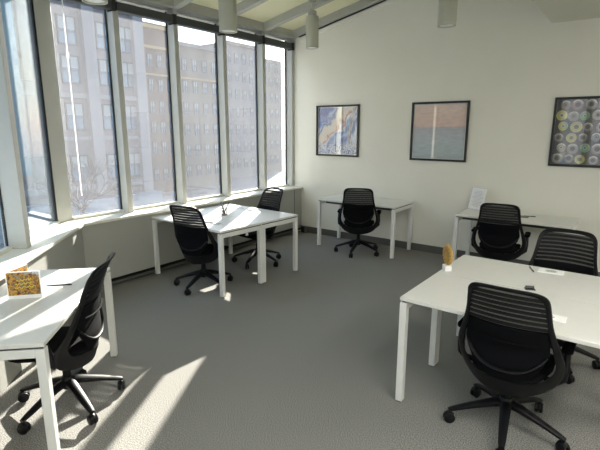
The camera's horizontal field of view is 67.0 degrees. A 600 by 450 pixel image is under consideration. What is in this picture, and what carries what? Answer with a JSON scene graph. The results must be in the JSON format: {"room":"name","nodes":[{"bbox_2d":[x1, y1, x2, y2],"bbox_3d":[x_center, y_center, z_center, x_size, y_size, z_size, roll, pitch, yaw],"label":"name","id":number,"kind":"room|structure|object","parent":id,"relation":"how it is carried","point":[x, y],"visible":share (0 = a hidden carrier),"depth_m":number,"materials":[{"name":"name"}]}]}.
{"room":"open-plan office","nodes":[
{"label":"open-plan office","id":0,"kind":"room"},
{"bbox_2d":[0,228,85,393],"bbox_3d":[-2.023,1.098,1.609,0.332,0.770,7.287,-2,12,-8],"label":"wall","id":1,"kind":"structure","parent":0,"point":[68,253],"depth_m":4.13,"materials":[{"name":"paint"}]},
{"bbox_2d":[0,188,12,255],"bbox_3d":[-2.334,-0.915,3.158,0.180,2.460,0.832,-2,12,-8],"label":"window","id":2,"kind":"structure","parent":1,"relation":"in","point":[8,248],"depth_m":3.74,"materials":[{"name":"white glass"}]},
{"bbox_2d":[0,0,59,248],"bbox_3d":[-2.468,-1.111,4.078,0.180,2.460,1.072,-2,12,-8],"label":"window","id":3,"kind":"structure","parent":1,"relation":"in","point":[19,236],"depth_m":3.71,"materials":[{"name":"white metal"}]},
{"bbox_2d":[25,0,57,221],"bbox_3d":[-2.625,-1.221,4.595,0.075,2.420,0.014,1,12,4],"label":"trim","id":4,"kind":"structure","parent":1,"relation":"attached to","point":[27,3],"depth_m":4.60,"materials":[{"name":"black metal"}]},
{"bbox_2d":[33,0,72,222],"bbox_3d":[-2.613,-1.245,4.704,0.164,2.460,0.224,9,15,36],"label":"trim","id":5,"kind":"structure","parent":1,"relation":"attached to","point":[42,10],"depth_m":4.69,"materials":[{"name":"metal"}]},
{"bbox_2d":[0,186,302,280],"bbox_3d":[-1.774,0.347,3.208,2.333,0.030,10.442,2,12,7],"label":"sill","id":6,"kind":"structure","parent":1,"relation":"on","point":[14,258],"depth_m":4.65,"materials":[{"name":"white paint"}]},
{"bbox_2d":[103,228,300,286],"bbox_3d":[-1.157,0.387,6.558,0.024,0.025,3.920,9,15,36],"label":"trim","id":7,"kind":"structure","parent":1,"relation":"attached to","point":[255,241],"depth_m":5.86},
{"bbox_2d":[111,228,292,281],"bbox_3d":[-1.378,0.362,6.665,0.300,0.100,4.010,9,15,36],"label":"trim","id":8,"kind":"structure","parent":1,"relation":"attached to","point":[251,240],"depth_m":5.92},
{"bbox_2d":[82,189,300,278],"bbox_3d":[-1.337,-0.009,6.555,0.400,0.670,4.009,9,15,36],"label":"wall","id":9,"kind":"structure","parent":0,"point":[131,239],"depth_m":5.45,"materials":[{"name":"paint"}]},
{"bbox_2d":[73,0,133,219],"bbox_3d":[-2.294,-1.313,5.026,0.160,2.460,0.695,9,15,36],"label":"window","id":10,"kind":"structure","parent":9,"relation":"attached to","point":[111,18],"depth_m":5.24,"materials":[{"name":"white metal"}]},
{"bbox_2d":[61,0,115,195],"bbox_3d":[-2.272,-1.392,4.954,0.110,2.105,0.681,9,15,36],"label":"roller blind","id":11,"kind":"object","parent":10,"relation":"attached to","point":[111,6],"visible":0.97,"depth_m":4.82,"materials":[{"name":"translucent screen fabric"}]},
{"bbox_2d":[118,0,186,210],"bbox_3d":[-1.839,-1.440,5.618,0.160,2.460,0.820,9,15,36],"label":"window","id":12,"kind":"structure","parent":9,"relation":"attached to","point":[172,39],"depth_m":5.86,"materials":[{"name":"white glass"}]},
{"bbox_2d":[116,1,176,24],"bbox_3d":[-1.817,-2.491,5.339,0.110,0.117,0.806,9,15,36],"label":"roller blind","id":13,"kind":"object","parent":12,"relation":"attached to","point":[123,8],"visible":0.85,"depth_m":5.30,"materials":[{"name":"fabric"}]},
{"bbox_2d":[177,12,230,201],"bbox_3d":[-1.344,-1.577,6.263,0.160,2.460,0.830,9,15,36],"label":"window","id":14,"kind":"structure","parent":9,"relation":"attached to","point":[220,41],"depth_m":6.52,"materials":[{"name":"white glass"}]},
{"bbox_2d":[176,16,224,35],"bbox_3d":[-1.322,-2.629,5.984,0.110,0.117,0.816,9,15,36],"label":"roller blind","id":15,"kind":"object","parent":14,"relation":"attached to","point":[181,21],"visible":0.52,"depth_m":5.92,"materials":[{"name":"fabric"}]},
{"bbox_2d":[231,27,266,194],"bbox_3d":[-0.845,-1.716,6.913,0.160,2.460,0.830,9,15,36],"label":"window","id":16,"kind":"structure","parent":9,"relation":"attached to","point":[260,59],"depth_m":7.17,"materials":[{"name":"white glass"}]},
{"bbox_2d":[225,30,264,43],"bbox_3d":[-0.823,-2.767,6.633,0.110,0.117,0.816,9,15,36],"label":"roller blind","id":17,"kind":"object","parent":16,"relation":"attached to","point":[241,35],"visible":0.8,"depth_m":6.65,"materials":[{"name":"fabric"}]},
{"bbox_2d":[265,34,294,187],"bbox_3d":[-0.375,-1.846,7.525,0.160,2.460,0.735,9,15,36],"label":"window","id":18,"kind":"structure","parent":9,"relation":"attached to","point":[289,55],"depth_m":7.76,"materials":[{"name":"white metal"}]},
{"bbox_2d":[265,37,293,50],"bbox_3d":[-0.353,-2.897,7.245,0.110,0.117,0.721,9,15,36],"label":"roller blind","id":19,"kind":"object","parent":18,"relation":"attached to","point":[268,41],"visible":0.88,"depth_m":7.21,"materials":[{"name":"fabric"}]},
{"bbox_2d":[117,0,359,40],"bbox_3d":[-1.319,-2.624,2.838,4.400,1.004,9.130,9,15,36],"label":"ceiling","id":20,"kind":"structure","parent":0,"point":[269,9],"depth_m":6.50,"materials":[{"name":"white paint"}]},
{"bbox_2d":[82,0,107,4],"bbox_3d":[-1.536,-2.125,3.296,0.180,0.929,0.180,9,15,36],"label":"light","id":21,"kind":"object","parent":20,"relation":"hanging from","point":[93,2],"visible":1,"depth_m":3.42,"materials":[{"name":"paint"}]},
{"bbox_2d":[85,0,104,2],"bbox_3d":[-1.536,-1.684,3.390,0.154,0.004,0.154,9,15,36],"label":"diffuser","id":22,"kind":"object","parent":21,"relation":"attached to","point":[86,1],"depth_m":3.42,"materials":[{"name":"plastic"}]},
{"bbox_2d":[174,0,193,8],"bbox_3d":[-0.018,-2.884,4.392,3.810,0.918,0.090,9,15,36],"label":"beam","id":23,"kind":"structure","parent":20,"relation":"attached to","point":[178,4],"depth_m":5.50,"materials":[{"name":"paint"}]},
{"bbox_2d":[117,0,295,40],"bbox_3d":[-1.373,-2.825,6.000,0.290,0.130,3.980,9,15,36],"label":"beam","id":24,"kind":"structure","parent":20,"relation":"attached to","point":[192,9],"depth_m":6.04,"materials":[{"name":"paint"}]},
{"bbox_2d":[218,0,236,33],"bbox_3d":[-0.718,-2.374,4.443,0.180,0.898,0.180,9,15,36],"label":"light","id":25,"kind":"object","parent":20,"relation":"hanging from","point":[227,8],"visible":1,"depth_m":4.44,"materials":[{"name":"paint"}]},
{"bbox_2d":[237,0,267,15],"bbox_3d":[0.480,-3.022,5.041,3.810,0.918,0.090,9,15,36],"label":"beam","id":26,"kind":"structure","parent":20,"relation":"attached to","point":[244,6],"depth_m":5.93,"materials":[{"name":"paint"}]},
{"bbox_2d":[264,0,333,30],"bbox_3d":[0.978,-3.161,5.690,3.810,0.918,0.090,9,15,36],"label":"beam","id":27,"kind":"structure","parent":20,"relation":"attached to","point":[302,9],"depth_m":6.51,"materials":[{"name":"paint"}]},
{"bbox_2d":[306,0,318,48],"bbox_3d":[0.172,-2.809,6.327,0.180,0.644,0.180,9,15,36],"label":"light","id":28,"kind":"object","parent":20,"relation":"hanging from","point":[312,19],"visible":1,"depth_m":6.28,"materials":[{"name":"paint"}]},
{"bbox_2d":[292,0,382,38],"bbox_3d":[1.403,-3.279,6.244,3.810,0.919,0.085,9,15,36],"label":"beam","id":29,"kind":"structure","parent":20,"relation":"attached to","point":[361,4],"depth_m":6.83,"materials":[{"name":"paint"}]},
{"bbox_2d":[437,0,457,27],"bbox_3d":[1.462,-2.576,4.388,0.180,1.216,0.180,9,15,36],"label":"light","id":30,"kind":"object","parent":20,"relation":"hanging from","point":[447,9],"visible":1,"depth_m":4.42,"materials":[{"name":"paint"}]},
{"bbox_2d":[0,231,599,449],"bbox_3d":[0.120,1.346,2.579,8.000,0.120,9.230,9,15,36],"label":"floor","id":31,"kind":"structure","parent":0,"point":[305,358],"depth_m":3.42,"materials":[{"name":"carpet"}]},
{"bbox_2d":[0,267,117,449],"bbox_3d":[-1.692,0.831,2.932,0.625,0.740,1.286,-2,12,-8],"label":"desk","id":32,"kind":"object","parent":31,"relation":"on","point":[27,325],"visible":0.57,"depth_m":2.58,"materials":[{"name":"white laminate"}]},
{"bbox_2d":[4,264,42,299],"bbox_3d":[-1.768,0.372,2.883,0.212,0.178,0.164,9,15,36],"label":"photo card","id":33,"kind":"object","parent":32,"relation":"on","point":[21,283],"visible":1,"depth_m":2.85,"materials":[{"name":"paper"}]},
{"bbox_2d":[9,265,27,271],"bbox_3d":[-1.820,0.356,2.920,0.004,0.154,0.174,2,12,11],"label":"photo","id":34,"kind":"object","parent":33,"relation":"attached to","point":[22,268],"depth_m":2.94},
{"bbox_2d":[6,272,40,295],"bbox_3d":[-1.740,0.369,2.851,0.184,0.148,0.001,-3,12,-12],"label":"photo","id":35,"kind":"object","parent":33,"relation":"attached to","point":[17,283],"depth_m":2.85},
{"bbox_2d":[50,285,65,287],"bbox_3d":[-1.643,0.418,3.079,0.085,0.006,0.055,-2,12,-8],"label":"notepad","id":36,"kind":"object","parent":32,"relation":"on","point":[62,286],"visible":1,"depth_m":3.07,"materials":[{"name":"paper"}]},
{"bbox_2d":[45,283,71,285],"bbox_3d":[-1.644,0.406,3.085,0.170,0.015,0.010,-2,12,-7],"label":"pen","id":37,"kind":"object","parent":36,"relation":"on","point":[65,283],"visible":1,"depth_m":3.08,"materials":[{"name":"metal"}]},
{"bbox_2d":[8,252,124,434],"bbox_3d":[-1.535,0.696,2.941,0.701,1.000,0.674,-2,12,-8],"label":"office chair","id":38,"kind":"object","parent":31,"relation":"on","point":[72,347],"visible":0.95,"depth_m":2.82,"materials":[{"name":"black plastic"}]},
{"bbox_2d":[169,205,232,295],"bbox_3d":[-1.117,0.225,5.151,0.692,1.000,0.661,6,13,25],"label":"office chair","id":39,"kind":"object","parent":31,"relation":"on","point":[190,227],"visible":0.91,"depth_m":4.96,"materials":[{"name":"black plastic"}]},
{"bbox_2d":[152,211,262,297],"bbox_3d":[-1.126,0.294,5.450,1.286,0.740,0.625,10,16,39],"label":"desk","id":40,"kind":"object","parent":31,"relation":"on","point":[232,226],"visible":0.77,"depth_m":5.21,"materials":[{"name":"white laminate"}]},
{"bbox_2d":[198,204,297,282],"bbox_3d":[-0.721,0.193,5.921,1.286,0.740,0.625,10,16,39],"label":"desk","id":41,"kind":"object","parent":31,"relation":"on","point":[269,218],"visible":0.75,"depth_m":5.69,"materials":[{"name":"white laminate"}]},
{"bbox_2d":[232,187,282,268],"bbox_3d":[-0.550,0.023,6.097,0.682,1.000,0.678,-11,16,-41],"label":"office chair","id":42,"kind":"object","parent":31,"relation":"on","point":[270,199],"visible":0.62,"depth_m":6.15,"materials":[{"name":"black plastic"}]},
{"bbox_2d":[301,226,307,232],"bbox_3d":[0.080,0.075,7.984,0.110,0.110,0.060,9,15,36],"label":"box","id":43,"kind":"object","parent":31,"relation":"on","point":[304,229],"visible":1,"depth_m":7.96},
{"bbox_2d":[334,188,380,257],"bbox_3d":[0.835,-0.084,6.595,0.669,1.000,0.688,2,12,11],"label":"office chair","id":44,"kind":"object","parent":31,"relation":"on","point":[357,206],"visible":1,"depth_m":6.38,"materials":[{"name":"black plastic"}]},
{"bbox_2d":[317,194,412,258],"bbox_3d":[0.969,-0.013,6.886,1.286,0.740,0.625,9,15,36],"label":"desk","id":45,"kind":"object","parent":31,"relation":"on","point":[395,206],"visible":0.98,"depth_m":6.72,"materials":[{"name":"white laminate"}]},
{"bbox_2d":[395,273,599,401],"bbox_3d":[1.340,0.851,2.836,1.286,0.740,0.625,9,15,36],"label":"desk","id":46,"kind":"object","parent":31,"relation":"on","point":[443,292],"visible":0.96,"depth_m":2.89,"materials":[{"name":"white laminate"}]},
{"bbox_2d":[552,314,566,322],"bbox_3d":[1.411,0.521,2.595,0.200,0.007,0.090,9,15,36],"label":"notepad","id":47,"kind":"object","parent":46,"relation":"on","point":[557,318],"visible":0.41,"depth_m":2.55,"materials":[{"name":"paper"}]},
{"bbox_2d":[471,203,530,260],"bbox_3d":[2.348,0.198,5.276,0.674,1.000,0.701,7,14,29],"label":"office chair","id":48,"kind":"object","parent":31,"relation":"on","point":[499,227],"visible":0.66,"depth_m":5.07,"materials":[{"name":"black plastic"}]},
{"bbox_2d":[443,282,576,449],"bbox_3d":[1.258,0.755,2.664,0.682,1.000,0.676,9,15,36],"label":"office chair","id":49,"kind":"object","parent":31,"relation":"on","point":[510,332],"visible":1,"depth_m":2.49,"materials":[{"name":"black plastic"}]},
{"bbox_2d":[452,208,578,261],"bbox_3d":[2.646,0.255,5.634,1.286,0.740,0.625,9,15,36],"label":"desk","id":50,"kind":"object","parent":31,"relation":"on","point":[540,221],"visible":0.48,"depth_m":5.53,"materials":[{"name":"white laminate"}]},
{"bbox_2d":[468,187,486,209],"bbox_3d":[2.349,-0.347,5.995,0.100,0.289,0.230,-7,14,-30],"label":"paper sign","id":51,"kind":"object","parent":50,"relation":"on","point":[478,195],"visible":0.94,"depth_m":5.99,"materials":[{"name":"white paper"}]},
{"bbox_2d":[436,255,599,363],"bbox_3d":[1.722,0.747,3.325,1.286,0.740,0.625,9,15,36],"label":"desk","id":52,"kind":"object","parent":31,"relation":"on","point":[576,286],"visible":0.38,"depth_m":3.27,"materials":[{"name":"white laminate"}]},
{"bbox_2d":[442,244,452,270],"bbox_3d":[1.114,0.244,3.417,0.052,0.205,0.164,-1,12,-6],"label":"ornament","id":53,"kind":"object","parent":52,"relation":"on","point":[447,250],"visible":1,"depth_m":3.40,"materials":[{"name":"wood"}]},
{"bbox_2d":[524,285,535,290],"bbox_3d":[1.539,0.419,3.032,0.064,0.023,0.044,3,12,12],"label":"port","id":54,"kind":"object","parent":52,"relation":"on","point":[526,287],"visible":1,"depth_m":3.03,"materials":[{"name":"black plastic"}]},
{"bbox_2d":[537,268,564,275],"bbox_3d":[1.887,0.349,3.402,0.170,0.007,0.110,8,15,34],"label":"notepad","id":55,"kind":"object","parent":52,"relation":"on","point":[544,270],"visible":1,"depth_m":3.39,"materials":[{"name":"paper"}]},
{"bbox_2d":[528,228,599,383],"bbox_3d":[1.984,0.578,3.494,0.685,1.000,0.670,9,15,36],"label":"office chair","id":56,"kind":"object","parent":31,"relation":"on","point":[573,253],"visible":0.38,"depth_m":3.59,"materials":[{"name":"black plastic"}]},
{"bbox_2d":[294,0,599,271],"bbox_3d":[2.922,-1.806,5.561,7.810,4.800,0.150,9,15,36],"label":"wall","id":57,"kind":"structure","parent":0,"point":[507,58],"depth_m":6.18,"materials":[{"name":"paint"}]},
{"bbox_2d":[316,104,359,156],"bbox_3d":[0.596,-1.515,7.293,0.808,0.808,0.028,9,15,36],"label":"framed picture","id":58,"kind":"object","parent":57,"relation":"attached to","point":[337,126],"visible":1,"depth_m":7.29},
{"bbox_2d":[299,0,386,36],"bbox_3d":[0.608,-3.140,6.927,1.550,0.338,0.032,9,15,36],"label":"trim","id":59,"kind":"structure","parent":57,"relation":"attached to","point":[383,0],"depth_m":6.79,"materials":[{"name":"white paint"}]},
{"bbox_2d":[299,0,398,41],"bbox_3d":[1.476,-3.186,6.269,3.700,0.832,0.018,9,15,36],"label":"trim","id":60,"kind":"structure","parent":57,"relation":"attached to","point":[388,2],"depth_m":6.78,"materials":[{"name":"paint"}]},
{"bbox_2d":[409,100,470,161],"bbox_3d":[1.930,-1.301,6.314,0.810,0.813,0.028,9,15,36],"label":"framed picture","id":61,"kind":"object","parent":57,"relation":"attached to","point":[439,130],"visible":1,"depth_m":6.30},
{"bbox_2d":[301,225,599,276],"bbox_3d":[2.949,0.516,5.931,7.320,0.105,0.014,9,15,36],"label":"baseboard","id":62,"kind":"structure","parent":57,"relation":"attached to","point":[383,241],"depth_m":6.97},
{"bbox_2d":[548,96,599,167],"bbox_3d":[3.374,-1.075,5.253,0.810,0.810,0.028,9,15,36],"label":"framed picture","id":63,"kind":"object","parent":57,"relation":"attached to","point":[575,134],"visible":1,"depth_m":5.34},
{"bbox_2d":[532,0,599,22],"bbox_3d":[1.750,-2.161,0.517,3.750,1.600,9.030,9,15,36],"label":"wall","id":64,"kind":"structure","parent":0,"point":[556,11],"depth_m":4.70,"materials":[{"name":"paint"}]},
{"label":"outside","id":65,"kind":"structure","parent":0,"visible":0},
{"bbox_2d":[0,150,284,248],"bbox_3d":[-20.212,-5.765,52.646,84.400,0.100,120.000,9,15,36],"label":"ground","id":66,"kind":"structure","parent":65,"point":[276,178],"depth_m":42.20,"materials":[{"name":"white snow"}]},
{"bbox_2d":[0,0,153,205],"bbox_3d":[-17.597,-9.631,23.794,9.500,19.500,15.360,9,15,36],"label":"office building","id":67,"kind":"structure","parent":66,"relation":"on","point":[85,25],"depth_m":24.72,"materials":[{"name":"stone"}]},
{"bbox_2d":[57,15,74,29],"bbox_3d":[-12.217,-10.553,23.622,0.015,0.580,0.900,9,15,36],"label":"window","id":68,"kind":"structure","parent":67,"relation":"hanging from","point":[69,20],"depth_m":23.63,"materials":[{"name":"clear glass"}]},
{"bbox_2d":[61,55,77,68],"bbox_3d":[-12.217,-8.646,24.029,0.015,0.580,0.900,9,15,36],"label":"blind","id":69,"kind":"object","parent":67,"relation":"hanging from","point":[73,59],"depth_m":24.03,"materials":[{"name":"white fabric"}]},
{"bbox_2d":[66,104,82,114],"bbox_3d":[-12.217,-6.250,24.540,0.015,0.580,0.900,9,15,36],"label":"blind","id":70,"kind":"object","parent":67,"relation":"hanging from","point":[78,108],"depth_m":24.55,"materials":[{"name":"white fabric"}]},
{"bbox_2d":[72,156,87,166],"bbox_3d":[-12.217,-3.511,25.124,0.015,0.580,0.900,9,15,36],"label":"blind","id":71,"kind":"object","parent":67,"relation":"hanging from","point":[74,158],"depth_m":25.13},
{"bbox_2d":[96,23,105,34],"bbox_3d":[-10.956,-10.903,25.265,0.015,0.580,0.900,9,15,36],"label":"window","id":72,"kind":"structure","parent":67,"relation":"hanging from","point":[100,27],"depth_m":25.12,"materials":[{"name":"clear glass"}]},
{"bbox_2d":[100,60,108,71],"bbox_3d":[-10.956,-8.996,25.671,0.015,0.580,0.900,9,15,36],"label":"blind","id":73,"kind":"object","parent":67,"relation":"hanging from","point":[104,66],"depth_m":25.54,"materials":[{"name":"white fabric"}]},
{"bbox_2d":[103,105,112,115],"bbox_3d":[-10.956,-6.600,26.182,0.015,0.580,0.900,9,15,36],"label":"blind","id":74,"kind":"object","parent":67,"relation":"hanging from","point":[107,109],"depth_m":26.04,"materials":[{"name":"white fabric"}]},
{"bbox_2d":[108,155,116,164],"bbox_3d":[-10.956,-3.862,26.767,0.015,0.580,0.900,9,15,36],"label":"blind","id":75,"kind":"object","parent":67,"relation":"hanging from","point":[111,157],"depth_m":26.64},
{"bbox_2d":[119,27,130,39],"bbox_3d":[-10.175,-11.120,26.281,0.015,0.580,0.900,9,15,36],"label":"window","id":76,"kind":"structure","parent":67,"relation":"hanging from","point":[125,32],"depth_m":26.30,"materials":[{"name":"clear glass"}]},
{"bbox_2d":[122,63,132,73],"bbox_3d":[-10.175,-9.213,26.688,0.015,0.580,0.900,9,15,36],"label":"blind","id":77,"kind":"object","parent":67,"relation":"hanging from","point":[127,68],"depth_m":26.68,"materials":[{"name":"white fabric"}]},
{"bbox_2d":[125,106,135,116],"bbox_3d":[-10.175,-6.817,27.199,0.015,0.580,0.900,9,15,36],"label":"blind","id":78,"kind":"object","parent":67,"relation":"hanging from","point":[130,110],"depth_m":27.20,"materials":[{"name":"white fabric"}]},
{"bbox_2d":[129,154,139,163],"bbox_3d":[-10.175,-4.079,27.783,0.015,0.580,0.900,9,15,36],"label":"blind","id":79,"kind":"object","parent":67,"relation":"hanging from","point":[134,158],"depth_m":27.80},
{"bbox_2d":[23,152,138,214],"bbox_3d":[-8.653,-0.698,17.904,3.912,4.490,3.548,1,12,6],"label":"bare tree","id":80,"kind":"object","parent":66,"relation":"on","point":[83,206],"visible":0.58,"depth_m":17.90,"materials":[{"name":"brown plant"}]},
{"bbox_2d":[0,190,162,243],"bbox_3d":[-12.748,-0.318,23.272,0.600,1.500,13.200,9,15,36],"label":"road","id":81,"kind":"structure","parent":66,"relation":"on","point":[39,217],"depth_m":24.70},
{"bbox_2d":[142,21,174,192],"bbox_3d":[-15.149,-9.713,39.158,9.350,13.250,4.300,9,15,36],"label":"brick building","id":82,"kind":"structure","parent":66,"relation":"on","point":[154,35],"depth_m":36.80,"materials":[{"name":"brick"}]},
{"bbox_2d":[179,41,230,188],"bbox_3d":[-11.987,-10.136,43.417,9.300,12.300,5.900,9,15,36],"label":"apartment building","id":83,"kind":"structure","parent":66,"relation":"on","point":[197,62],"depth_m":40.32,"materials":[{"name":"paint"}]},
{"bbox_2d":[202,40,256,178],"bbox_3d":[-9.522,-12.645,51.347,9.300,13.900,6.100,9,15,36],"label":"apartment building","id":84,"kind":"structure","parent":66,"relation":"on","point":[241,58],"depth_m":48.53,"materials":[{"name":"paint"}]},
{"bbox_2d":[266,59,281,172],"bbox_3d":[-6.897,-13.368,56.657,9.080,13.100,3.600,9,15,36],"label":"apartment building","id":85,"kind":"structure","parent":66,"relation":"on","point":[273,68],"depth_m":54.26,"materials":[{"name":"paint"}]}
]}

